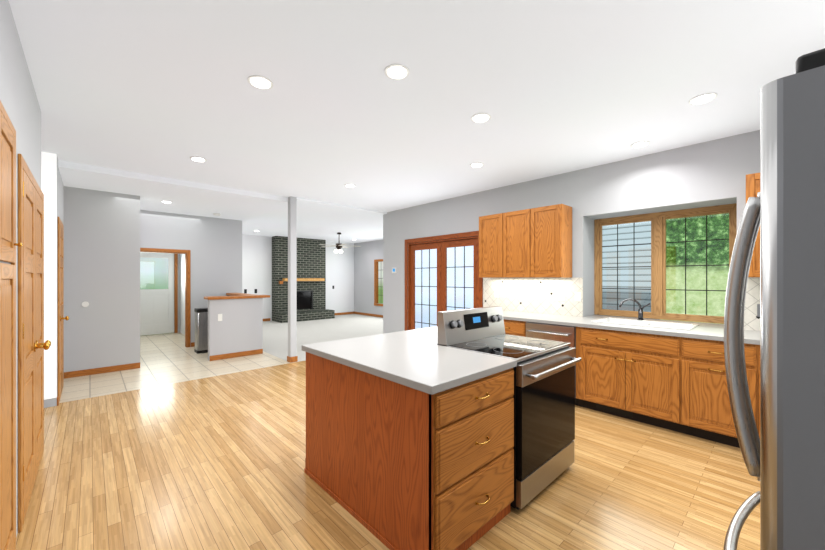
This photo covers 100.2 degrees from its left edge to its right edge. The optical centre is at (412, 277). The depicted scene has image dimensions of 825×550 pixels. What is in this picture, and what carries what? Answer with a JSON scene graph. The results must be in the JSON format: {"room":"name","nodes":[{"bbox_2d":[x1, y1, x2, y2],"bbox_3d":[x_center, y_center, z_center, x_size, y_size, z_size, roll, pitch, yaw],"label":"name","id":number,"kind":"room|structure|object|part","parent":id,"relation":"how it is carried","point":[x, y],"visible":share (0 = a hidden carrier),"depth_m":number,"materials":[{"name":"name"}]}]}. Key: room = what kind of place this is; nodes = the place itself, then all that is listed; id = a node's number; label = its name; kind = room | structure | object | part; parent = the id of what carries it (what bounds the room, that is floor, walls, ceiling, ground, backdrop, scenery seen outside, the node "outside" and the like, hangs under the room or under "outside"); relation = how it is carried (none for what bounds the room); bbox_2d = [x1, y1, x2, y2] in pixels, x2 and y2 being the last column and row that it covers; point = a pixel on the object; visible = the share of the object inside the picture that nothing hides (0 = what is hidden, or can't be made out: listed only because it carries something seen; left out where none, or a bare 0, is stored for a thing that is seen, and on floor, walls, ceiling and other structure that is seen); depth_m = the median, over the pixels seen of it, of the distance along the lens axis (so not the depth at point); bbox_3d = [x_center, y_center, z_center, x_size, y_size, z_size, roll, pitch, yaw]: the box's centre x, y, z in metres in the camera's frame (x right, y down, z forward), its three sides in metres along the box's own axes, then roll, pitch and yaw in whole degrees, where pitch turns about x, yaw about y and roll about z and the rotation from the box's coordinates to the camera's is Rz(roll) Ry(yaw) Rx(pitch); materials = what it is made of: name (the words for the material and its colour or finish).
{"room":"kitchen","nodes":[
{"label":"kitchen","id":0,"kind":"room"},
{"bbox_2d":[0,0,63,536],"bbox_3d":[-2.205,0.022,1.868,0.140,2.745,7.903,0,0,-43],"label":"wall","id":1,"kind":"structure","parent":0,"point":[19,99],"depth_m":2.46,"materials":[{"name":"grey paint"}]},
{"bbox_2d":[0,100,15,549],"bbox_3d":[-1.695,0.323,1.401,0.014,2.145,0.973,0,0,-43],"label":"door frame","id":2,"kind":"structure","parent":1,"relation":"attached to","point":[7,118],"depth_m":1.74,"materials":[{"name":"brown wood"}]},
{"bbox_2d":[0,110,22,549],"bbox_3d":[-1.684,0.295,1.411,0.044,2.000,0.888,0,0,-43],"label":"door","id":3,"kind":"structure","parent":1,"relation":"in","point":[8,244],"depth_m":1.58,"materials":[{"name":"brown wood"}]},
{"bbox_2d":[18,153,43,532],"bbox_3d":[-2.585,0.356,2.353,0.014,2.077,1.266,0,0,-43],"label":"door frame","id":4,"kind":"structure","parent":1,"relation":"attached to","point":[22,164],"depth_m":1.90,"materials":[{"name":"brown wood"}]},
{"bbox_2d":[23,169,50,523],"bbox_3d":[-2.558,0.387,2.378,0.088,2.000,1.146,0,0,-43],"label":"door","id":5,"kind":"structure","parent":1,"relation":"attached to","point":[34,345],"depth_m":2.28,"materials":[{"name":"brown wood"}]},
{"bbox_2d":[58,217,63,401],"bbox_3d":[-4.248,0.355,4.167,0.014,2.080,0.868,0,0,-43],"label":"door frame","id":6,"kind":"structure","parent":1,"relation":"attached to","point":[60,223],"depth_m":3.89,"materials":[{"name":"brown wood"}]},
{"bbox_2d":[60,225,68,397],"bbox_3d":[-4.221,0.387,4.192,0.088,2.000,0.733,0,0,-43],"label":"door","id":7,"kind":"structure","parent":1,"relation":"in","point":[62,317],"depth_m":4.14,"materials":[{"name":"brown wood"}]},
{"bbox_2d":[64,186,139,371],"bbox_3d":[-5.046,0.022,5.620,0.835,2.745,1.496,0,0,-43],"label":"wall","id":8,"kind":"structure","parent":0,"point":[102,254],"depth_m":5.05,"materials":[{"name":"grey paint"}]},
{"bbox_2d":[82,301,88,306],"bbox_3d":[-4.677,0.375,4.932,0.077,0.080,0.011,0,0,-43],"label":"light switch","id":9,"kind":"object","parent":8,"relation":"attached to","point":[85,304],"visible":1,"depth_m":4.93,"materials":[{"name":"white plastic"}]},
{"bbox_2d":[64,362,139,378],"bbox_3d":[-4.529,1.353,5.069,0.834,0.085,0.013,0,0,-43],"label":"baseboard","id":10,"kind":"structure","parent":8,"relation":"attached to","point":[78,373],"depth_m":5.04,"materials":[{"name":"brown wood"}]},
{"bbox_2d":[58,160,287,221],"bbox_3d":[-5.565,-1.312,6.462,4.362,0.074,5.732,0,0,-43],"label":"ceiling","id":11,"kind":"structure","parent":0,"point":[189,198],"depth_m":5.21,"materials":[{"name":"paint"}]},
{"bbox_2d":[59,333,289,402],"bbox_3d":[-5.752,1.445,6.577,4.246,0.100,6.466,0,0,-43],"label":"floor","id":12,"kind":"structure","parent":0,"point":[167,358],"depth_m":5.26,"materials":[{"name":"beige tile"}]},
{"bbox_2d":[194,308,207,353],"bbox_3d":[-3.964,0.985,6.515,0.220,0.820,0.284,0,0,-43],"label":"trash can","id":13,"kind":"object","parent":12,"relation":"on","point":[201,330],"visible":0.79,"depth_m":6.42,"materials":[{"name":"silver metal"}]},
{"bbox_2d":[178,254,178,332],"bbox_3d":[-6.448,0.022,8.450,1.200,2.745,0.116,0,0,-43],"label":"wall","id":14,"kind":"structure","parent":0,"point":[178,254],"depth_m":8.81,"materials":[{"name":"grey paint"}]},
{"bbox_2d":[140,252,173,335],"bbox_3d":[-6.360,0.382,8.457,0.861,2.014,0.110,0,0,-43],"label":"entry door","id":15,"kind":"structure","parent":14,"relation":"in","point":[156,311],"depth_m":8.54,"materials":[{"name":"white paint"}]},
{"bbox_2d":[174,254,177,332],"bbox_3d":[-6.352,0.345,8.448,1.004,2.100,0.017,0,0,-43],"label":"door frame","id":16,"kind":"structure","parent":14,"relation":"attached to","point":[175,293],"depth_m":8.76,"materials":[{"name":"brown wood"}]},
{"bbox_2d":[179,254,184,334],"bbox_3d":[-5.202,0.022,8.611,0.782,2.745,3.088,0,0,-43],"label":"wall","id":17,"kind":"structure","parent":0,"point":[181,293],"depth_m":8.62,"materials":[{"name":"grey paint"}]},
{"bbox_2d":[140,210,241,342],"bbox_3d":[-4.518,0.022,7.058,1.901,2.745,0.116,0,0,-43],"label":"wall","id":18,"kind":"structure","parent":0,"point":[213,245],"depth_m":7.14,"materials":[{"name":"grey paint"}]},
{"bbox_2d":[140,248,190,346],"bbox_3d":[-4.874,0.415,6.712,0.926,1.960,0.133,0,0,-43],"label":"door frame","id":19,"kind":"structure","parent":18,"relation":"attached to","point":[187,253],"depth_m":6.95,"materials":[{"name":"brown wood"}]},
{"bbox_2d":[208,298,256,360],"bbox_3d":[-3.176,0.880,6.093,0.748,1.030,0.116,0,0,-43],"label":"wall","id":20,"kind":"structure","parent":0,"point":[238,327],"depth_m":6.04,"materials":[{"name":"grey paint"}]},
{"bbox_2d":[204,295,252,360],"bbox_3d":[-3.258,0.859,6.098,0.693,1.072,0.313,0,0,-43],"label":"trim","id":21,"kind":"structure","parent":20,"relation":"on","point":[236,354],"depth_m":6.02,"materials":[{"name":"brown wood"}]},
{"bbox_2d":[230,295,262,348],"bbox_3d":[-3.371,0.880,6.940,0.116,1.030,1.619,0,0,-43],"label":"wall","id":22,"kind":"structure","parent":0,"point":[259,300],"depth_m":6.36,"materials":[{"name":"grey paint"}]},
{"bbox_2d":[226,293,264,354],"bbox_3d":[-3.376,0.859,6.908,0.240,1.072,1.658,0,0,-43],"label":"trim","id":23,"kind":"structure","parent":22,"relation":"on","point":[259,351],"depth_m":6.37,"materials":[{"name":"brown wood"}]},
{"bbox_2d":[242,234,353,320],"bbox_3d":[-4.115,0.022,11.820,5.153,2.745,0.116,0,0,-43],"label":"wall","id":24,"kind":"structure","parent":0,"point":[256,262],"depth_m":11.28,"materials":[{"name":"paint"}]},
{"bbox_2d":[335,312,353,314],"bbox_3d":[-2.760,1.353,12.998,1.272,0.085,0.013,0,0,-43],"label":"baseboard","id":25,"kind":"structure","parent":24,"relation":"attached to","point":[344,313],"depth_m":13.15,"materials":[{"name":"brown wood"}]},
{"bbox_2d":[263,314,382,362],"bbox_3d":[-2.291,1.445,9.813,5.230,0.100,6.466,0,0,-43],"label":"floor","id":26,"kind":"structure","parent":0,"point":[275,334],"depth_m":9.00,"materials":[{"name":"white carpet"}]},
{"bbox_2d":[287,196,297,362],"bbox_3d":[-2.011,0.023,5.769,0.129,2.744,0.129,0,0,-43],"label":"post","id":27,"kind":"object","parent":26,"relation":"on","point":[292,356],"visible":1,"depth_m":5.73,"materials":[{"name":"grey paint"}]},
{"bbox_2d":[272,236,334,322],"bbox_3d":[-3.650,0.024,11.613,1.843,2.743,0.818,0,0,-43],"label":"fireplace","id":28,"kind":"object","parent":26,"relation":"on","point":[311,258],"visible":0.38,"depth_m":11.58,"materials":[{"name":"brick"}]},
{"bbox_2d":[279,278,324,283],"bbox_3d":[-3.679,0.102,11.553,1.525,0.185,0.192,0,0,-43],"label":"mantel shelf","id":29,"kind":"object","parent":28,"relation":"attached to","point":[305,279],"visible":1,"depth_m":11.53,"materials":[{"name":"brown wood"}]},
{"bbox_2d":[297,290,312,309],"bbox_3d":[-3.714,0.740,11.660,0.733,0.630,0.048,0,0,-43],"label":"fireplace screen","id":30,"kind":"object","parent":28,"relation":"attached to","point":[303,299],"visible":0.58,"depth_m":11.72,"materials":[{"name":"black metal"}]},
{"bbox_2d":[354,240,382,314],"bbox_3d":[-0.281,0.022,11.408,0.116,2.745,5.954,0,0,-43],"label":"wall","id":31,"kind":"structure","parent":0,"point":[366,254],"depth_m":12.90,"materials":[{"name":"grey paint"}]},
{"bbox_2d":[354,312,382,317],"bbox_3d":[-0.333,1.353,11.366,0.015,0.085,5.712,0,0,-43],"label":"baseboard","id":32,"kind":"structure","parent":31,"relation":"attached to","point":[375,315],"depth_m":12.74,"materials":[{"name":"brown wood"}]},
{"bbox_2d":[374,259,382,305],"bbox_3d":[-0.839,0.165,11.963,0.116,1.660,1.505,0,0,-43],"label":"window","id":33,"kind":"structure","parent":31,"relation":"in","point":[376,261],"depth_m":12.43,"materials":[{"name":"brown wood"}]},
{"bbox_2d":[16,360,759,549],"bbox_3d":[-0.508,1.445,2.550,6.408,0.100,6.581,0,0,-43],"label":"floor","id":34,"kind":"structure","parent":0,"point":[213,463],"depth_m":2.33,"materials":[{"name":"beige wood"}]},
{"bbox_2d":[304,352,513,549],"bbox_3d":[0.212,0.955,2.502,1.480,0.880,1.314,0,0,-43],"label":"kitchen island","id":35,"kind":"object","parent":34,"relation":"on","point":[370,455],"depth_m":1.81,"materials":[{"name":"brown wood"}]},
{"bbox_2d":[302,326,516,394],"bbox_3d":[0.192,0.500,2.515,1.501,0.039,1.293,0,0,-43],"label":"island countertop","id":36,"kind":"structure","parent":35,"relation":"on","point":[421,359],"depth_m":2.04,"materials":[{"name":"grey stone"}]},
{"bbox_3d":[0.350,0.920,1.795,0.658,0.760,0.023,0,0,-43],"label":"kitchen island drawer","id":37,"kind":"part","parent":35,"relation":"part of","materials":[{"name":"brown wood"}]},
{"bbox_3d":[0.369,0.877,1.774,0.110,0.550,0.035,0,0,-43],"label":"kitchen island handle","id":38,"kind":"part","parent":35,"relation":"part of","materials":[{"name":"gold metal"}]},
{"bbox_2d":[437,306,581,509],"bbox_3d":[0.706,0.820,2.491,0.758,1.150,0.732,0,0,-43],"label":"range","id":39,"kind":"object","parent":34,"relation":"on","point":[447,335],"depth_m":2.29,"materials":[{"name":"silver metal"}]},
{"bbox_3d":[0.514,0.336,2.697,0.646,0.117,0.045,0,0,-43],"label":"range knob","id":40,"kind":"part","parent":39,"relation":"part of","materials":[{"name":"silver metal"}]},
{"bbox_3d":[0.706,0.487,2.491,0.758,0.024,0.546,0,0,-43],"label":"range top","id":41,"kind":"part","parent":39,"relation":"part of","materials":[{"name":"black glass"}]},
{"bbox_3d":[0.936,0.580,2.246,0.682,0.026,0.060,0,0,-43],"label":"kitchen range handle","id":42,"kind":"part","parent":39,"relation":"part of","materials":[{"name":"silver metal"}]},
{"bbox_2d":[526,322,577,405],"bbox_3d":[1.761,0.959,4.112,0.709,0.872,0.570,0,0,-43],"label":"dishwasher","id":43,"kind":"object","parent":34,"relation":"on","point":[576,401],"depth_m":3.85,"materials":[{"name":"grey metal"}]},
{"bbox_3d":[1.521,0.620,3.888,0.052,0.021,0.475,0,0,-43],"label":"dishwasher handle","id":44,"kind":"part","parent":43,"relation":"part of","materials":[{"name":"silver metal"}]},
{"bbox_3d":[1.551,0.910,3.916,0.030,0.760,0.563,0,0,-43],"label":"dishwasher door","id":45,"kind":"part","parent":43,"relation":"part of","materials":[{"name":"silver metal"}]},
{"bbox_2d":[503,319,759,447],"bbox_3d":[2.144,0.958,3.757,0.649,0.874,3.741,0,0,-43],"label":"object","id":46,"kind":"object","parent":34,"relation":"on","point":[722,438],"visible":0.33,"depth_m":3.18,"materials":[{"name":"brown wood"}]},
{"bbox_2d":[502,203,759,344],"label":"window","id":47,"kind":"structure","parent":46,"relation":"on","point":[710,331],"depth_m":3.99,"materials":[{"name":"grey"}]},
{"bbox_2d":[591,317,698,330],"bbox_3d":[2.440,0.566,3.647,0.535,0.194,0.849,0,0,-43],"label":"sink bowl","id":48,"kind":"object","parent":47,"relation":"in","point":[658,324],"visible":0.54,"depth_m":3.68,"materials":[{"name":"white"}]},
{"bbox_2d":[619,299,649,319],"bbox_3d":[2.477,0.350,3.849,0.172,0.237,0.272,0,0,-43],"label":"faucet","id":49,"kind":"object","parent":48,"relation":"on","point":[640,313],"visible":1,"depth_m":3.85,"materials":[{"name":"silver metal"}]},
{"bbox_2d":[602,213,728,315],"bbox_3d":[2.892,-0.137,4.051,0.004,1.085,1.224,0,0,-43],"label":"panel","id":50,"kind":"object","parent":47,"relation":"attached to","point":[668,264],"visible":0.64,"depth_m":3.93,"materials":[{"name":"clear glass"}]},
{"bbox_2d":[504,321,759,436],"bbox_3d":[1.901,0.912,3.524,0.052,0.735,3.704,0,0,-43],"label":"door","id":51,"kind":"structure","parent":46,"relation":"attached to","point":[652,385],"depth_m":3.15,"materials":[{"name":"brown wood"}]},
{"bbox_3d":[1.863,0.708,3.552,0.033,0.191,3.211,0,0,-43],"label":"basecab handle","id":52,"kind":"part","parent":51,"relation":"part of","materials":[{"name":"silver metal"}]},
{"bbox_2d":[723,48,824,549],"bbox_3d":[1.203,0.513,0.624,0.910,1.764,0.949,0,0,-43],"label":"fridge","id":53,"kind":"object","parent":34,"relation":"on","point":[811,60],"depth_m":0.58,"materials":[{"name":"grey metal"}]},
{"bbox_3d":[0.907,0.264,0.940,0.734,0.968,0.083,0,0,-43],"label":"fridge handle","id":54,"kind":"part","parent":53,"relation":"part of","materials":[{"name":"silver metal"}]},
{"bbox_3d":[0.961,0.499,0.883,0.910,1.672,0.075,0,0,-43],"label":"fridge door","id":55,"kind":"part","parent":53,"relation":"part of","materials":[{"name":"silver metal"}]},
{"bbox_2d":[9,0,824,242],"bbox_3d":[-1.595,-1.410,5.960,9.476,0.120,13.047,0,0,-43],"label":"ceiling","id":56,"kind":"structure","parent":0,"point":[163,88],"depth_m":2.44,"materials":[{"name":"paint"}]},
{"bbox_2d":[190,156,206,161],"bbox_3d":[-2.276,-1.306,3.668,0.145,0.087,0.165,0,0,-43],"label":"recessed light","id":57,"kind":"object","parent":56,"relation":"in","point":[199,159],"depth_m":3.90,"materials":[{"name":"white plastic"}]},
{"bbox_2d":[247,75,272,88],"bbox_3d":[-0.980,-1.306,2.230,0.155,0.087,0.157,0,0,-43],"label":"recessed light","id":58,"kind":"object","parent":56,"relation":"in","point":[260,82],"depth_m":2.36,"materials":[{"name":"white plastic"}]},
{"bbox_2d":[319,232,360,252],"bbox_3d":[-2.204,-1.042,10.219,1.208,0.614,1.255,0,0,-43],"label":"ceiling fan","id":59,"kind":"object","parent":56,"relation":"hanging from","point":[339,246],"visible":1,"depth_m":10.18,"materials":[{"name":"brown metal"}]},
{"bbox_2d":[297,197,386,214],"bbox_3d":[-1.270,-1.335,6.474,1.930,0.029,0.116,0,0,-43],"label":"ceiling beam","id":60,"kind":"structure","parent":56,"relation":"attached to","point":[337,205],"depth_m":6.37,"materials":[{"name":"paint"}]},
{"bbox_2d":[344,184,355,186],"bbox_3d":[-0.853,-1.306,4.712,0.146,0.087,0.152,0,0,-43],"label":"recessed light","id":61,"kind":"object","parent":56,"relation":"in","point":[347,185],"depth_m":4.99,"materials":[{"name":"white plastic"}]},
{"bbox_2d":[384,64,409,79],"bbox_3d":[-0.095,-1.306,2.115,0.154,0.087,0.153,0,0,-43],"label":"recessed light","id":62,"kind":"object","parent":56,"relation":"in","point":[396,71],"depth_m":2.25,"materials":[{"name":"white plastic"}]},
{"bbox_2d":[470,162,483,166],"bbox_3d":[0.721,-1.306,3.857,0.157,0.087,0.146,0,0,-43],"label":"recessed light","id":63,"kind":"object","parent":56,"relation":"in","point":[477,164],"depth_m":4.09,"materials":[{"name":"white plastic"}]},
{"bbox_2d":[471,113,490,122],"bbox_3d":[0.541,-1.306,2.722,0.156,0.087,0.157,0,0,-43],"label":"recessed light","id":64,"kind":"object","parent":56,"relation":"in","point":[480,117],"depth_m":2.89,"materials":[{"name":"white plastic"}]},
{"bbox_2d":[630,141,649,147],"bbox_3d":[2.152,-1.306,3.265,0.163,0.087,0.150,0,0,-43],"label":"recessed light","id":65,"kind":"object","parent":56,"relation":"in","point":[642,143],"depth_m":3.46,"materials":[{"name":"white plastic"}]},
{"bbox_2d":[689,93,716,104],"bbox_3d":[2.048,-1.306,2.435,0.159,0.087,0.149,0,0,-43],"label":"recessed light","id":66,"kind":"object","parent":56,"relation":"in","point":[707,97],"depth_m":2.58,"materials":[{"name":"white plastic"}]},
{"bbox_2d":[383,130,759,333],"bbox_3d":[1.840,0.022,4.857,0.405,2.745,6.745,0,0,-43],"label":"wall","id":67,"kind":"structure","parent":0,"point":[710,173],"depth_m":4.24,"materials":[{"name":"grey paint"}]},
{"bbox_2d":[410,238,477,329],"bbox_3d":[0.515,0.370,6.056,0.039,2.006,1.598,0,0,-43],"label":"door leaf","id":68,"kind":"structure","parent":67,"relation":"in","point":[441,267],"depth_m":6.04,"materials":[{"name":"brown wood"}]},
{"bbox_2d":[405,231,482,330],"bbox_3d":[0.511,0.328,6.052,0.132,2.135,1.805,0,0,-43],"label":"door frame","id":69,"kind":"structure","parent":67,"relation":"attached to","point":[480,280],"depth_m":6.27,"materials":[{"name":"brown wood"}]},
{"bbox_2d":[494,290,498,297],"bbox_3d":[1.259,0.235,5.166,0.005,0.115,0.072,0,0,-43],"label":"electrical outlet plate","id":70,"kind":"object","parent":67,"relation":"attached to","point":[496,292],"depth_m":5.16,"materials":[{"name":"white plastic"}]},
{"bbox_2d":[479,204,571,277],"bbox_3d":[1.490,-0.450,4.688,0.319,0.891,1.206,0,0,-43],"label":"upper cabinet","id":71,"kind":"object","parent":67,"relation":"attached to","point":[566,241],"depth_m":4.46,"materials":[{"name":"brown wood"}]},
{"bbox_3d":[1.380,-0.450,4.586,0.019,0.882,1.198,0,0,-43],"label":"wallmount cabinet left door","id":72,"kind":"part","parent":71,"relation":"part of","materials":[{"name":"brown wood"}]},
{"bbox_2d":[575,292,580,301],"bbox_3d":[2.063,0.235,4.306,0.005,0.115,0.072,0,0,-43],"label":"electrical outlet plate","id":73,"kind":"object","parent":67,"relation":"attached to","point":[577,294],"depth_m":4.30,"materials":[{"name":"white plastic"}]},
{"bbox_2d":[483,277,759,330],"bbox_3d":[2.515,0.238,4.108,0.384,0.486,3.746,0,0,-43],"label":"tile backsplash","id":74,"kind":"structure","parent":67,"relation":"attached to","point":[533,295],"depth_m":4.60,"materials":[{"name":"white tile"}]},
{"bbox_2d":[757,304,759,316],"bbox_3d":[3.170,0.295,3.122,0.005,0.115,0.072,0,0,-43],"label":"electrical outlet plate","id":75,"kind":"object","parent":67,"relation":"attached to","point":[758,305],"depth_m":3.14,"materials":[{"name":"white plastic"}]},
{"bbox_3d":[3.270,-0.450,2.798,0.300,0.891,0.802,0,0,-43],"label":"upper cabinet","id":76,"kind":"object","parent":67,"relation":"attached to","visible":0},
{"bbox_2d":[746,173,759,276],"bbox_3d":[3.153,-0.450,2.689,0.019,0.882,0.794,0,0,-43],"label":"door","id":77,"kind":"structure","parent":76,"relation":"attached to","point":[752,185],"depth_m":2.94,"materials":[{"name":"brown wood"}]},
{"label":"outside","id":78,"kind":"structure","parent":0,"visible":0},
{"bbox_2d":[140,258,167,288],"bbox_3d":[-6.457,0.295,8.561,1.100,2.200,0.001,0,0,-43],"label":"window","id":79,"kind":"structure","parent":78,"point":[161,270],"depth_m":8.59,"materials":[{"name":"clear glass"}]},
{"bbox_2d":[378,262,382,303],"bbox_3d":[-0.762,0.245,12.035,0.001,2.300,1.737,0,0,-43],"label":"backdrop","id":80,"kind":"structure","parent":78,"point":[380,283],"depth_m":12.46,"materials":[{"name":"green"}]},
{"bbox_2d":[415,246,473,328],"bbox_3d":[0.596,0.245,6.131,0.001,2.500,2.239,0,0,-43],"label":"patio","id":81,"kind":"structure","parent":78,"point":[451,296],"depth_m":6.11,"materials":[{"name":"clear glass"}]},
{"bbox_2d":[602,213,728,323],"bbox_3d":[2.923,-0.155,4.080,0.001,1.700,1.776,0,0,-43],"label":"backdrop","id":82,"kind":"structure","parent":78,"point":[670,254],"depth_m":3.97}
]}

